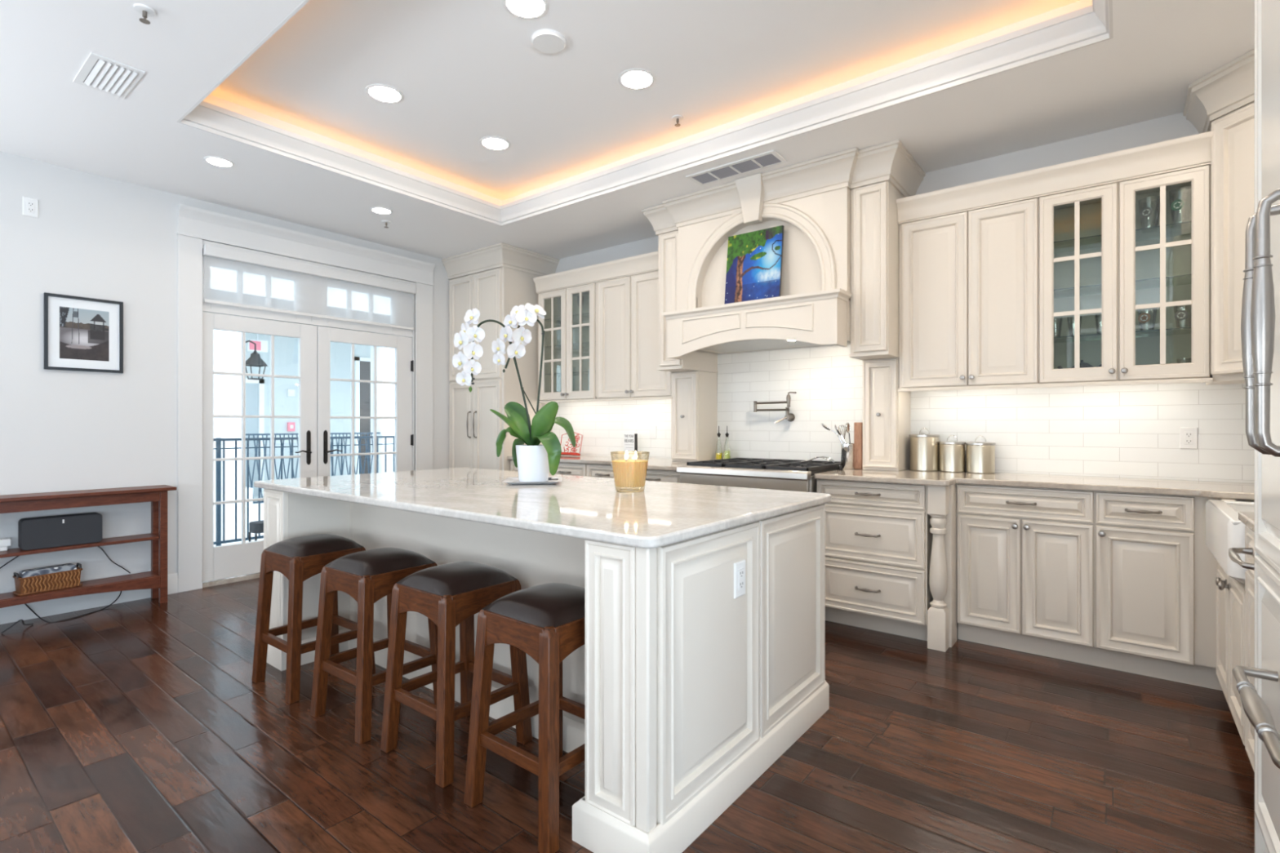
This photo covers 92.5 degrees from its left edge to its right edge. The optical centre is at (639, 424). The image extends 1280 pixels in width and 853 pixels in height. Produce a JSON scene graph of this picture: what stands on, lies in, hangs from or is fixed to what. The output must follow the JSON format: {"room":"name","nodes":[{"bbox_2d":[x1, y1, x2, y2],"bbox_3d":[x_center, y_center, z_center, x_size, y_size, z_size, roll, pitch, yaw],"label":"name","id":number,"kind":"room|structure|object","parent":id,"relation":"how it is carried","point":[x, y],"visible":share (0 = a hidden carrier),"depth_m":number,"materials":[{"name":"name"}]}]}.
{"room":"kitchen","nodes":[
{"label":"kitchen","id":0,"kind":"room"},
{"bbox_2d":[0,151,449,593],"bbox_3d":[-4.091,-0.326,3.697,0.200,3.094,7.980,0,0,38],"label":"wall","id":1,"kind":"structure","parent":0,"point":[93,236],"depth_m":4.11,"materials":[{"name":"white paint"}]},
{"bbox_2d":[22,196,38,217],"bbox_3d":[-3.834,-1.367,3.855,0.009,0.116,0.072,0,0,38],"label":"wall outlet","id":2,"kind":"object","parent":1,"relation":"attached to","point":[30,206],"visible":1,"depth_m":3.85,"materials":[{"name":"white plastic"}]},
{"bbox_2d":[43,292,123,373],"bbox_3d":[-3.669,-0.595,4.050,0.022,0.487,0.392,0,0,38],"label":"framed photo","id":3,"kind":"object","parent":1,"relation":"attached to","point":[81,334],"visible":1,"depth_m":4.04,"materials":[{"name":"black"}]},
{"bbox_2d":[59,306,109,361],"bbox_3d":[-3.671,-0.594,4.052,0.001,0.335,0.246,0,0,38],"label":"photograph","id":4,"kind":"object","parent":3,"relation":"attached to","point":[84,334],"depth_m":4.05},
{"bbox_2d":[0,573,177,624],"bbox_3d":[-4.882,1.151,2.510,0.018,0.140,4.935,0,0,38],"label":"baseboard","id":5,"kind":"structure","parent":1,"relation":"attached to","point":[64,605],"depth_m":4.00,"materials":[{"name":"white paint"}]},
{"bbox_2d":[202,572,260,587],"bbox_3d":[-2.782,1.207,5.304,0.120,0.028,1.751,0,0,38],"label":"trim","id":6,"kind":"structure","parent":1,"relation":"attached to","point":[221,581],"depth_m":4.74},
{"bbox_2d":[202,311,316,582],"bbox_3d":[-3.030,0.170,4.928,0.103,2.033,0.847,0,0,38],"label":"door","id":7,"kind":"structure","parent":1,"relation":"in","point":[221,562],"depth_m":4.83,"materials":[{"name":"white paint"}]},
{"bbox_2d":[176,204,435,592],"bbox_3d":[-2.773,-0.186,5.323,0.250,2.815,2.105,0,0,38],"label":"trim","id":8,"kind":"structure","parent":1,"relation":"attached to","point":[196,227],"depth_m":4.64,"materials":[{"name":"white paint"}]},
{"bbox_2d":[202,256,413,337],"bbox_3d":[-2.780,-1.083,5.303,0.064,0.461,1.751,0,0,38],"label":"window","id":9,"kind":"structure","parent":1,"relation":"in","point":[206,307],"depth_m":5.13,"materials":[{"name":"white paint"}]},
{"bbox_2d":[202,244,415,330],"bbox_3d":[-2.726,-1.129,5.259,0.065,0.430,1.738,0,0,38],"label":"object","id":10,"kind":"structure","parent":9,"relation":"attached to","point":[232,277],"depth_m":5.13,"materials":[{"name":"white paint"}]},
{"bbox_2d":[316,326,413,476],"bbox_3d":[-2.487,0.170,5.622,0.103,2.033,0.902,0,0,38],"label":"door","id":11,"kind":"structure","parent":1,"relation":"in","point":[402,345],"depth_m":5.65,"materials":[{"name":"white paint"}]},
{"bbox_2d":[0,0,1254,258],"bbox_3d":[-0.628,-1.846,1.063,8.900,0.346,8.100,0,0,38],"label":"ceiling","id":12,"kind":"structure","parent":0,"point":[466,72],"depth_m":3.28,"materials":[{"name":"white paint"}]},
{"bbox_2d":[73,52,145,98],"bbox_3d":[-2.553,-1.667,2.944,0.374,0.012,0.194,0,0,38],"label":"ceiling vent","id":13,"kind":"object","parent":12,"relation":"in","point":[99,73],"visible":1,"depth_m":2.93,"materials":[{"name":"white plastic"}]},
{"bbox_2d":[133,4,155,24],"bbox_3d":[-1.997,-1.649,2.471,0.072,0.048,0.072,0,0,38],"label":"sprinkler","id":14,"kind":"object","parent":12,"relation":"attached to","point":[145,11],"visible":1,"depth_m":2.46,"materials":[{"name":"white metal"}]},
{"bbox_2d":[204,155,234,167],"bbox_3d":[-2.679,-1.670,3.901,0.160,0.006,0.160,0,0,38],"label":"recessed light","id":15,"kind":"object","parent":12,"relation":"in","point":[215,161],"visible":1,"depth_m":3.90,"materials":[{"name":"white plastic"}]},
{"bbox_2d":[370,206,392,214],"bbox_3d":[-2.021,-1.670,4.791,0.160,0.006,0.160,0,0,38],"label":"recessed light","id":16,"kind":"object","parent":12,"relation":"in","point":[382,211],"visible":1,"depth_m":4.79,"materials":[{"name":"white plastic"}]},
{"bbox_2d":[365,84,404,103],"bbox_3d":[-1.480,-1.916,3.555,0.208,0.006,0.208,0,0,38],"label":"recessed light","id":17,"kind":"object","parent":12,"relation":"in","point":[382,93],"visible":1,"depth_m":3.54,"materials":[{"name":"white plastic"}]},
{"bbox_2d":[479,136,511,150],"bbox_3d":[-0.989,-1.916,4.182,0.208,0.006,0.208,0,0,38],"label":"recessed light","id":18,"kind":"object","parent":12,"relation":"in","point":[493,143],"visible":1,"depth_m":4.17,"materials":[{"name":"white plastic"}]},
{"bbox_2d":[502,0,548,19],"bbox_3d":[-0.522,-1.916,2.797,0.208,0.006,0.208,0,0,38],"label":"recessed light","id":19,"kind":"object","parent":12,"relation":"in","point":[522,9],"visible":1,"depth_m":2.82,"materials":[{"name":"white plastic"}]},
{"bbox_2d":[531,29,565,53],"bbox_3d":[-0.456,-1.908,3.059,0.170,0.022,0.170,0,0,38],"label":"ceiling speaker","id":20,"kind":"object","parent":12,"relation":"attached to","point":[546,41],"visible":1,"depth_m":3.04,"materials":[{"name":"white plastic"}]},
{"bbox_2d":[617,68,655,89],"bbox_3d":[-0.018,-1.916,3.406,0.208,0.006,0.208,0,0,38],"label":"recessed light","id":21,"kind":"object","parent":12,"relation":"in","point":[633,78],"visible":1,"depth_m":3.40,"materials":[{"name":"white plastic"}]},
{"bbox_2d":[176,0,1113,226],"bbox_3d":[-0.257,-1.740,3.021,4.085,0.137,2.264,0,0,38],"label":"trim","id":22,"kind":"structure","parent":12,"relation":"attached to","point":[1091,24],"depth_m":3.57,"materials":[{"name":"white paint"}]},
{"bbox_2d":[685,150,787,186],"bbox_3d":[0.623,-1.669,4.008,0.640,0.008,0.200,0,0,38],"label":"ceiling vent","id":23,"kind":"object","parent":12,"relation":"in","point":[770,158],"visible":1,"depth_m":3.99,"materials":[{"name":"grey"}]},
{"bbox_2d":[0,577,1254,852],"bbox_3d":[-0.628,1.271,1.063,8.900,0.100,8.100,0,0,38],"label":"floor","id":24,"kind":"structure","parent":0,"point":[141,726],"depth_m":2.22,"materials":[{"name":"brown wood"}]},
{"bbox_2d":[0,484,176,633],"bbox_3d":[-3.722,0.828,3.758,0.261,0.793,1.390,0,0,38],"label":"console table","id":25,"kind":"object","parent":24,"relation":"on","point":[156,580],"depth_m":3.97,"materials":[{"name":"brown wood"}]},
{"bbox_2d":[12,563,83,595],"bbox_3d":[-3.685,0.961,3.818,0.139,0.135,0.303,0,0,31],"label":"wicker basket","id":26,"kind":"object","parent":25,"relation":"on","point":[67,579],"visible":0.94,"depth_m":3.77,"materials":[{"name":"wicker"}]},
{"bbox_2d":[18,563,76,577],"bbox_3d":[-3.685,0.908,3.818,0.090,0.034,0.248,0,0,31],"label":"folded cloth","id":27,"kind":"object","parent":26,"relation":"in","point":[58,568],"visible":0.98,"depth_m":3.79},
{"bbox_2d":[17,512,130,573],"bbox_3d":[-3.619,0.802,3.956,0.174,0.450,0.555,0,0,38],"label":"speaker","id":28,"kind":"object","parent":25,"relation":"on","point":[58,531],"visible":0.89,"depth_m":3.82},
{"bbox_2d":[0,571,159,600],"bbox_3d":[-3.743,1.039,3.756,0.195,0.020,1.242,0,0,38],"label":"shelf","id":29,"kind":"object","parent":25,"relation":"attached to","point":[147,577],"depth_m":3.94,"materials":[{"name":"brown wood"}]},
{"bbox_2d":[0,533,159,558],"bbox_3d":[-3.743,0.773,3.756,0.195,0.020,1.242,0,0,38],"label":"shelf","id":30,"kind":"object","parent":25,"relation":"attached to","point":[135,538],"depth_m":3.91,"materials":[{"name":"brown wood"}]},
{"bbox_2d":[251,533,375,703],"bbox_3d":[-1.570,0.881,2.956,0.400,0.680,0.400,0,0,37],"label":"bar stool","id":31,"kind":"object","parent":24,"relation":"on","point":[300,558],"visible":0.77,"depth_m":2.85,"materials":[{"name":"brown wood"}]},
{"bbox_2d":[264,533,363,558],"bbox_3d":[-1.570,0.576,2.956,0.320,0.070,0.320,0,0,37],"label":"seat cushion","id":32,"kind":"object","parent":31,"relation":"on","point":[319,545],"depth_m":2.87,"materials":[{"name":"leather"}]},
{"bbox_2d":[310,547,437,744],"bbox_3d":[-1.107,0.881,2.617,0.400,0.680,0.400,0,0,37],"label":"bar stool","id":33,"kind":"object","parent":24,"relation":"on","point":[368,576],"visible":0.8,"depth_m":2.52,"materials":[{"name":"brown wood"}]},
{"bbox_2d":[324,547,435,577],"bbox_3d":[-1.107,0.576,2.617,0.320,0.070,0.320,0,0,37],"label":"seat cushion","id":34,"kind":"object","parent":33,"relation":"on","point":[382,562],"depth_m":2.53,"materials":[{"name":"leather"}]},
{"bbox_2d":[380,561,532,787],"bbox_3d":[-0.696,0.881,2.336,0.400,0.680,0.400,0,0,38],"label":"bar stool","id":35,"kind":"object","parent":24,"relation":"on","point":[450,595],"visible":0.93,"depth_m":2.26,"materials":[{"name":"brown wood"}]},
{"bbox_2d":[395,561,517,598],"bbox_3d":[-0.696,0.576,2.336,0.320,0.070,0.320,0,0,38],"label":"seat cushion","id":36,"kind":"object","parent":35,"relation":"on","point":[459,580],"depth_m":2.25,"materials":[{"name":"leather"}]},
{"bbox_2d":[441,242,559,471],"bbox_3d":[-1.411,-0.225,6.197,0.937,2.892,0.737,0,0,38],"label":"pantry cabinet","id":37,"kind":"object","parent":24,"relation":"on","point":[492,280],"visible":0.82,"depth_m":5.94,"materials":[{"name":"beige paint"}]},
{"bbox_2d":[463,582,585,852],"bbox_3d":[-0.288,0.881,2.006,0.400,0.680,0.400,0,0,39],"label":"bar stool","id":38,"kind":"object","parent":24,"relation":"on","point":[546,622],"visible":0.73,"depth_m":1.88,"materials":[{"name":"brown wood"}]},
{"bbox_2d":[481,582,585,630],"bbox_3d":[-0.288,0.576,2.006,0.320,0.070,0.320,0,0,39],"label":"seat cushion","id":39,"kind":"object","parent":38,"relation":"on","point":[550,606],"depth_m":1.90,"materials":[{"name":"leather"}]},
{"bbox_2d":[263,488,829,852],"bbox_3d":[-0.600,0.777,2.927,2.587,0.889,1.280,0,0,38],"label":"kitchen island","id":40,"kind":"object","parent":24,"relation":"on","point":[690,691],"visible":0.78,"depth_m":2.01,"materials":[{"name":"beige paint"}]},
{"bbox_2d":[253,467,831,548],"bbox_3d":[-0.611,0.316,2.955,2.655,0.032,1.318,0,0,38],"label":"island countertop","id":41,"kind":"structure","parent":40,"relation":"on","point":[664,513],"depth_m":2.44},
{"bbox_2d":[502,476,561,484],"bbox_3d":[-0.550,0.292,3.167,0.290,0.016,0.290,0,0,-7],"label":"saucer","id":42,"kind":"object","parent":41,"relation":"on","point":[514,481],"visible":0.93,"depth_m":3.07,"materials":[{"name":"white ceramic"}]},
{"bbox_2d":[452,302,575,481],"bbox_3d":[-0.646,-0.167,3.156,0.600,0.920,0.277,0,0,6],"label":"potted orchid","id":43,"kind":"object","parent":42,"relation":"on","point":[534,461],"visible":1,"depth_m":3.11,"materials":[{"name":"plant"}]},
{"bbox_2d":[610,450,649,492],"bbox_3d":[-0.045,0.209,2.768,0.177,0.182,0.177,0,0,38],"label":"jar candle","id":44,"kind":"object","parent":41,"relation":"on","point":[627,473],"visible":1,"depth_m":2.71,"materials":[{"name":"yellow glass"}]},
{"bbox_2d":[733,559,745,598],"bbox_3d":[0.334,0.513,2.035,0.009,0.116,0.072,0,0,38],"label":"wall outlet","id":45,"kind":"object","parent":40,"relation":"attached to","point":[739,566],"visible":1,"depth_m":2.02,"materials":[{"name":"white plastic"}]},
{"bbox_2d":[738,568,743,590],"bbox_3d":[0.336,0.513,2.033,0.003,0.068,0.034,0,0,38],"label":"receptacle","id":46,"kind":"object","parent":45,"relation":"attached to","point":[740,570],"depth_m":2.03,"materials":[{"name":"white"}]},
{"bbox_2d":[510,459,679,483],"bbox_3d":[-0.293,0.776,5.275,2.115,0.891,0.811,0,0,38],"label":"base cabinet","id":47,"kind":"object","parent":24,"relation":"on","point":[565,468],"visible":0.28,"depth_m":5.10,"materials":[{"name":"beige paint"}]},
{"bbox_2d":[507,454,686,471],"bbox_3d":[-0.298,0.314,5.275,2.118,0.031,0.801,0,0,38],"label":"countertop","id":48,"kind":"structure","parent":47,"relation":"on","point":[657,464],"depth_m":5.15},
{"bbox_2d":[560,432,582,455],"bbox_3d":[-0.662,0.182,5.838,0.280,0.225,0.134,0,0,38],"label":"cookbook stand","id":49,"kind":"object","parent":48,"relation":"on","point":[564,453],"visible":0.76,"depth_m":5.79,"materials":[{"name":"red metal"}]},
{"bbox_2d":[623,433,637,457],"bbox_3d":[-0.085,0.190,5.488,0.138,0.215,0.037,0,0,44],"label":"block sign","id":50,"kind":"object","parent":48,"relation":"on","point":[630,440],"visible":1,"depth_m":5.46,"materials":[{"name":"white wood"}]},
{"bbox_2d":[671,370,717,462],"bbox_3d":[0.432,-0.063,4.995,0.253,0.720,0.342,0,0,38],"label":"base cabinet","id":51,"kind":"object","parent":48,"relation":"on","point":[694,402],"visible":0.93,"depth_m":4.90,"materials":[{"name":"beige paint"}]},
{"bbox_3d":[0.666,0.291,4.920,0.153,0.014,0.080,0,0,38],"label":"tray","id":52,"kind":"object","parent":48,"relation":"on","visible":0},
{"bbox_2d":[723,426,731,458],"bbox_3d":[0.696,0.148,4.897,0.064,0.272,0.064,0,0,38],"label":"oil bottle","id":53,"kind":"object","parent":52,"relation":"on","point":[726,454],"visible":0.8,"depth_m":4.88,"materials":[{"name":"clear glass"}]},
{"bbox_2d":[676,457,840,493],"bbox_3d":[0.893,0.733,4.297,0.950,0.937,0.872,0,0,38],"label":"gas range","id":54,"kind":"object","parent":24,"relation":"on","point":[794,475],"visible":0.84,"depth_m":3.99,"materials":[{"name":"silver metal"}]},
{"bbox_2d":[816,479,933,640],"bbox_3d":[1.543,0.776,3.838,0.630,0.890,0.811,0,0,38],"label":"base cabinet","id":55,"kind":"object","parent":24,"relation":"on","point":[878,537],"visible":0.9,"depth_m":3.53,"materials":[{"name":"beige paint"}]},
{"bbox_2d":[813,468,1254,532],"bbox_3d":[1.896,0.314,2.840,2.411,0.031,1.931,0,0,38],"label":"countertop","id":56,"kind":"structure","parent":55,"relation":"on","point":[1237,491],"depth_m":3.27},
{"bbox_2d":[840,443,854,469],"bbox_3d":[1.393,0.213,4.103,0.090,0.170,0.090,0,0,38],"label":"utensil holder","id":57,"kind":"object","parent":56,"relation":"on","point":[847,451],"visible":0.9,"depth_m":4.07,"materials":[{"name":"silver metal"}]},
{"bbox_2d":[853,422,862,469],"bbox_3d":[1.468,0.142,4.092,0.052,0.312,0.085,0,0,38],"label":"cutting board","id":58,"kind":"object","parent":56,"relation":"on","point":[858,426],"visible":0.76,"depth_m":4.06,"materials":[{"name":"brown wood"}]},
{"bbox_2d":[862,358,911,471],"bbox_3d":[1.628,-0.063,4.059,0.226,0.720,0.342,0,0,38],"label":"cabinet","id":59,"kind":"object","parent":56,"relation":"on","point":[886,411],"visible":0.95,"depth_m":3.96,"materials":[{"name":"beige paint"}]},
{"bbox_2d":[909,427,939,471],"bbox_3d":[1.848,0.160,3.982,0.182,0.275,0.182,0,0,38],"label":"canister","id":60,"kind":"object","parent":56,"relation":"on","point":[924,449],"visible":1,"depth_m":3.91,"materials":[{"name":"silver metal"}]},
{"bbox_2d":[938,435,965,472],"bbox_3d":[1.978,0.182,3.881,0.154,0.231,0.154,0,0,38],"label":"canister","id":61,"kind":"object","parent":56,"relation":"on","point":[952,453],"visible":0.99,"depth_m":3.82,"materials":[{"name":"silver metal"}]},
{"bbox_2d":[965,435,995,473],"bbox_3d":[2.103,0.183,3.783,0.162,0.229,0.162,0,0,38],"label":"canister","id":62,"kind":"object","parent":56,"relation":"on","point":[980,455],"visible":1,"depth_m":3.72,"materials":[{"name":"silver metal"}]},
{"bbox_2d":[1205,499,1254,583],"bbox_3d":[2.490,0.446,2.289,0.500,0.221,0.795,0,0,38],"label":"farmhouse sink","id":63,"kind":"object","parent":56,"relation":"in","point":[1224,531],"visible":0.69,"depth_m":2.31,"materials":[{"name":"white ceramic"}]},
{"bbox_2d":[1228,504,1254,512],"bbox_3d":[2.494,0.434,2.286,0.400,0.174,0.705,0,0,38],"label":"basin","id":64,"kind":"object","parent":63,"relation":"in","point":[1232,508],"depth_m":2.64,"materials":[{"name":"white ceramic"}]},
{"bbox_2d":[927,484,957,652],"bbox_3d":[1.683,0.776,3.407,0.102,0.891,0.240,0,0,38],"label":"turned post","id":65,"kind":"object","parent":24,"relation":"on","point":[942,624],"visible":1,"depth_m":3.33,"materials":[{"name":"beige paint"}]},
{"bbox_2d":[956,483,1254,690],"bbox_3d":[2.595,0.776,3.133,1.672,0.890,0.625,0,0,38],"label":"base cabinet","id":66,"kind":"object","parent":24,"relation":"on","point":[1121,581],"visible":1,"depth_m":3.07,"materials":[{"name":"beige paint"}]},
{"bbox_2d":[1215,497,1244,745],"bbox_3d":[2.572,0.776,2.271,0.644,0.890,0.888,0,0,38],"label":"base cabinet","id":67,"kind":"object","parent":24,"relation":"on","point":[1230,593],"visible":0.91,"depth_m":2.37,"materials":[{"name":"beige paint"}]},
{"bbox_2d":[1228,524,1254,772],"bbox_3d":[2.132,0.776,1.738,0.679,0.890,0.485,0,0,38],"label":"dishwasher","id":68,"kind":"object","parent":24,"relation":"on","point":[1249,549],"visible":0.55,"depth_m":2.02,"materials":[{"name":"beige paint"}]},
{"bbox_2d":[1231,0,1279,852],"bbox_3d":[1.590,-0.224,1.096,0.743,2.891,1.186,0,0,38],"label":"refrigerator","id":69,"kind":"object","parent":24,"relation":"on","point":[1260,300],"visible":1,"depth_m":1.50,"materials":[{"name":"white paint"}]},
{"bbox_2d":[555,112,1244,483],"bbox_3d":[1.831,-0.376,4.205,8.900,3.194,0.120,0,0,38],"label":"wall","id":70,"kind":"structure","parent":0,"point":[1173,126],"depth_m":3.71,"materials":[{"name":"white paint"}]},
{"bbox_2d":[533,265,597,403],"bbox_3d":[-0.615,-0.809,5.810,0.770,1.204,0.365,0,0,38],"label":"upper cabinet","id":71,"kind":"object","parent":70,"relation":"attached to","point":[569,298],"visible":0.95,"depth_m":5.68,"materials":[{"name":"beige paint"}]},
{"bbox_2d":[535,399,595,403],"bbox_3d":[-0.696,-0.217,5.706,0.770,0.021,0.032,0,0,38],"label":"light","id":72,"kind":"object","parent":71,"relation":"attached to","point":[541,401],"depth_m":5.70,"materials":[{"name":"beige paint"}]},
{"bbox_2d":[591,251,674,401],"bbox_3d":[0.019,-0.809,5.314,0.838,1.204,0.365,0,0,38],"label":"upper cabinet","id":73,"kind":"object","parent":70,"relation":"attached to","point":[628,287],"visible":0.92,"depth_m":5.22,"materials":[{"name":"beige paint"}]},
{"bbox_2d":[595,396,672,401],"bbox_3d":[-0.063,-0.217,5.210,0.838,0.021,0.032,0,0,38],"label":"light","id":74,"kind":"object","parent":73,"relation":"attached to","point":[599,398],"depth_m":5.23,"materials":[{"name":"beige paint"}]},
{"bbox_2d":[641,204,718,373],"bbox_3d":[0.330,-1.047,4.911,0.322,1.247,0.617,0,0,38],"label":"upper cabinet","id":75,"kind":"object","parent":70,"relation":"attached to","point":[662,221],"visible":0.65,"depth_m":4.73,"materials":[{"name":"beige paint"}]},
{"bbox_2d":[662,147,858,359],"bbox_3d":[0.903,-1.077,4.355,1.447,1.187,0.768,0,0,38],"label":"range hood","id":76,"kind":"object","parent":70,"relation":"attached to","point":[811,198],"visible":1,"depth_m":4.09,"materials":[{"name":"beige paint"}]},
{"bbox_2d":[724,225,783,304],"bbox_3d":[0.779,-1.071,4.211,0.416,0.524,0.077,0,0,38],"label":"canvas painting","id":77,"kind":"object","parent":76,"relation":"on","point":[754,259],"visible":0.98,"depth_m":4.20,"materials":[{"name":"blue"}]},
{"bbox_2d":[662,288,851,319],"bbox_3d":[0.758,-0.787,4.150,1.304,0.047,0.267,0,0,38],"label":"mantel shelf","id":78,"kind":"object","parent":76,"relation":"attached to","point":[841,295],"depth_m":3.96,"materials":[{"name":"beige paint"}]},
{"bbox_2d":[848,139,925,359],"bbox_3d":[1.581,-1.047,3.932,0.322,1.247,0.617,0,0,38],"label":"upper cabinet","id":79,"kind":"object","parent":70,"relation":"attached to","point":[883,174],"visible":0.7,"depth_m":3.77,"materials":[{"name":"beige paint"}]},
{"bbox_2d":[552,343,1254,483],"bbox_3d":[1.280,-0.140,4.556,5.500,0.877,0.009,0,0,38],"label":"wall tile","id":80,"kind":"structure","parent":70,"relation":"attached to","point":[1131,431],"depth_m":3.84,"materials":[{"name":"tile"}]},
{"bbox_2d":[753,391,796,423],"bbox_3d":[1.059,-0.124,4.645,0.156,0.231,0.394,0,0,-41],"label":"pot filler","id":81,"kind":"object","parent":80,"relation":"attached to","point":[789,416],"visible":1,"depth_m":4.62,"materials":[{"name":"grey metal"}]},
{"bbox_2d":[1179,426,1197,448],"bbox_3d":[2.920,0.073,3.260,0.072,0.116,0.009,0,0,38],"label":"wall outlet","id":82,"kind":"object","parent":80,"relation":"attached to","point":[1188,436],"visible":1,"depth_m":3.26,"materials":[{"name":"white plastic"}]},
{"bbox_2d":[1184,431,1193,444],"bbox_3d":[2.918,0.073,3.258,0.034,0.068,0.003,0,0,38],"label":"receptacle","id":83,"kind":"object","parent":82,"relation":"attached to","point":[1188,436],"depth_m":3.26,"materials":[{"name":"grey"}]},
{"bbox_2d":[896,168,1038,391],"bbox_3d":[2.012,-0.809,3.755,0.746,1.204,0.365,0,0,38],"label":"upper cabinet","id":84,"kind":"object","parent":70,"relation":"attached to","point":[968,254],"visible":1,"depth_m":3.62,"materials":[{"name":"beige paint"}]},
{"bbox_2d":[897,383,1038,391],"bbox_3d":[1.930,-0.217,3.650,0.746,0.021,0.032,0,0,38],"label":"light","id":85,"kind":"object","parent":84,"relation":"attached to","point":[922,387],"depth_m":3.66,"materials":[{"name":"beige paint"}]},
{"bbox_2d":[1037,130,1213,387],"bbox_3d":[2.587,-0.809,3.305,0.714,1.204,0.365,0,0,38],"label":"upper cabinet","id":86,"kind":"object","parent":70,"relation":"attached to","point":[1095,256],"visible":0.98,"depth_m":3.25,"materials":[{"name":"beige paint"}]},
{"bbox_2d":[1053,222,1191,253],"bbox_3d":[2.610,-1.013,3.335,0.670,0.006,0.259,0,0,38],"label":"glass shelf","id":87,"kind":"object","parent":86,"relation":"attached to","point":[1183,230],"depth_m":3.33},
{"bbox_2d":[1053,275,1191,297],"bbox_3d":[2.610,-0.748,3.335,0.670,0.006,0.259,0,0,38],"label":"glass shelf","id":88,"kind":"object","parent":86,"relation":"attached to","point":[1180,282],"depth_m":3.33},
{"bbox_2d":[1053,328,1191,342],"bbox_3d":[2.610,-0.484,3.335,0.670,0.006,0.259,0,0,38],"label":"glass shelf","id":89,"kind":"object","parent":86,"relation":"attached to","point":[1171,333],"depth_m":3.33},
{"bbox_2d":[1038,377,1213,387],"bbox_3d":[2.505,-0.217,3.200,0.714,0.021,0.032,0,0,38],"label":"light","id":90,"kind":"object","parent":86,"relation":"attached to","point":[1080,381],"depth_m":3.21,"materials":[{"name":"beige paint"}]},
{"bbox_2d":[1137,307,1157,330],"bbox_3d":[2.678,-0.552,3.235,0.084,0.130,0.088,0,0,38],"label":"drinking glass","id":91,"kind":"object","parent":86,"relation":"on","point":[1144,317],"visible":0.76,"depth_m":3.21,"materials":[{"name":"clear glass"}]},
{"bbox_2d":[1137,195,1159,228],"bbox_3d":[2.686,-1.101,3.229,0.094,0.170,0.097,0,0,38],"label":"drinking glass","id":92,"kind":"object","parent":86,"relation":"on","point":[1145,212],"visible":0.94,"depth_m":3.21,"materials":[{"name":"grey"}]},
{"bbox_2d":[1168,186,1191,223],"bbox_3d":[2.783,-1.111,3.153,0.094,0.190,0.097,0,0,38],"label":"drinking glass","id":93,"kind":"object","parent":86,"relation":"on","point":[1177,205],"visible":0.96,"depth_m":3.13,"materials":[{"name":"teal"}]},
{"bbox_2d":[1173,304,1191,328],"bbox_3d":[2.806,-0.552,3.160,0.084,0.130,0.088,0,0,38],"label":"drinking glass","id":94,"kind":"object","parent":86,"relation":"on","point":[1180,315],"visible":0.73,"depth_m":3.14,"materials":[{"name":"grey"}]},
{"bbox_2d":[1183,48,1254,384],"bbox_3d":[2.970,-0.940,2.806,0.680,1.462,0.677,0,0,38],"label":"upper cabinet","id":95,"kind":"object","parent":70,"relation":"attached to","point":[1221,101],"visible":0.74,"depth_m":2.89,"materials":[{"name":"beige paint"}]},
{"bbox_3d":[-3.171,1.372,6.292,1.550,0.298,10.000,0,0,38],"label":"floor","id":96,"kind":"structure","parent":0,"visible":0},
{"bbox_2d":[248,520,263,542],"bbox_3d":[-3.709,1.087,6.002,0.180,0.271,0.180,0,0,38],"label":"stool","id":97,"kind":"object","parent":96,"relation":"on","point":[256,526],"visible":0.51,"depth_m":5.92,"materials":[{"name":"grey fabric"}]},
{"bbox_2d":[213,435,394,546],"bbox_3d":[-3.474,0.826,6.757,0.040,1.390,4.040,0,0,38],"label":"balcony railing","id":98,"kind":"object","parent":96,"relation":"on","point":[218,542],"visible":0.12,"depth_m":6.15,"materials":[{"name":"metal"}]},
{"label":"outside","id":99,"kind":"structure","parent":0,"visible":0},
{"bbox_3d":[-10.935,4.771,14.908,24.400,0.100,34.000,0,0,38],"label":"ground","id":100,"kind":"structure","parent":99,"visible":0},
{"bbox_2d":[213,329,394,546],"bbox_3d":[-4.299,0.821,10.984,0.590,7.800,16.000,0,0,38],"label":"column","id":101,"kind":"structure","parent":100,"relation":"on","point":[227,345],"depth_m":8.73,"materials":[{"name":"white paint"}]},
{"bbox_2d":[245,340,267,380],"bbox_3d":[-5.742,-0.960,9.122,0.314,0.580,0.348,0,0,16],"label":"lantern","id":102,"kind":"object","parent":101,"relation":"attached to","point":[255,360],"visible":0.89,"depth_m":9.08,"materials":[{"name":"black metal"}]},
{"bbox_2d":[245,432,380,503],"bbox_3d":[-5.114,0.649,9.723,0.040,1.025,2.070,0,0,38],"label":"railing","id":103,"kind":"object","parent":101,"relation":"on","point":[331,433],"visible":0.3,"depth_m":9.39,"materials":[{"name":"metal"}]},
{"bbox_2d":[245,333,370,503],"bbox_3d":[-4.846,0.721,11.412,1.900,8.000,16.000,0,0,38],"label":"wall","id":104,"kind":"structure","parent":100,"relation":"on","point":[286,348],"depth_m":10.93,"materials":[{"name":"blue paint"}]},
{"bbox_2d":[245,377,264,496],"bbox_3d":[-6.639,0.221,10.289,0.060,2.000,0.580,0,0,38],"label":"door","id":105,"kind":"structure","parent":104,"relation":"in","point":[255,388],"depth_m":10.40,"materials":[{"name":"grey paint"}]},
{"bbox_2d":[246,333,267,352],"bbox_3d":[-5.990,-1.434,9.590,0.065,0.590,0.280,0,0,38],"label":"exit sign","id":106,"kind":"object","parent":104,"relation":"attached to","point":[261,345],"visible":0.67,"depth_m":9.58,"materials":[{"name":"white plastic"}]},
{"bbox_2d":[354,356,370,474],"bbox_3d":[-5.294,-0.039,12.017,0.050,2.520,0.600,0,0,38],"label":"door","id":107,"kind":"structure","parent":104,"relation":"in","point":[362,365],"depth_m":11.88,"materials":[{"name":"grey"}]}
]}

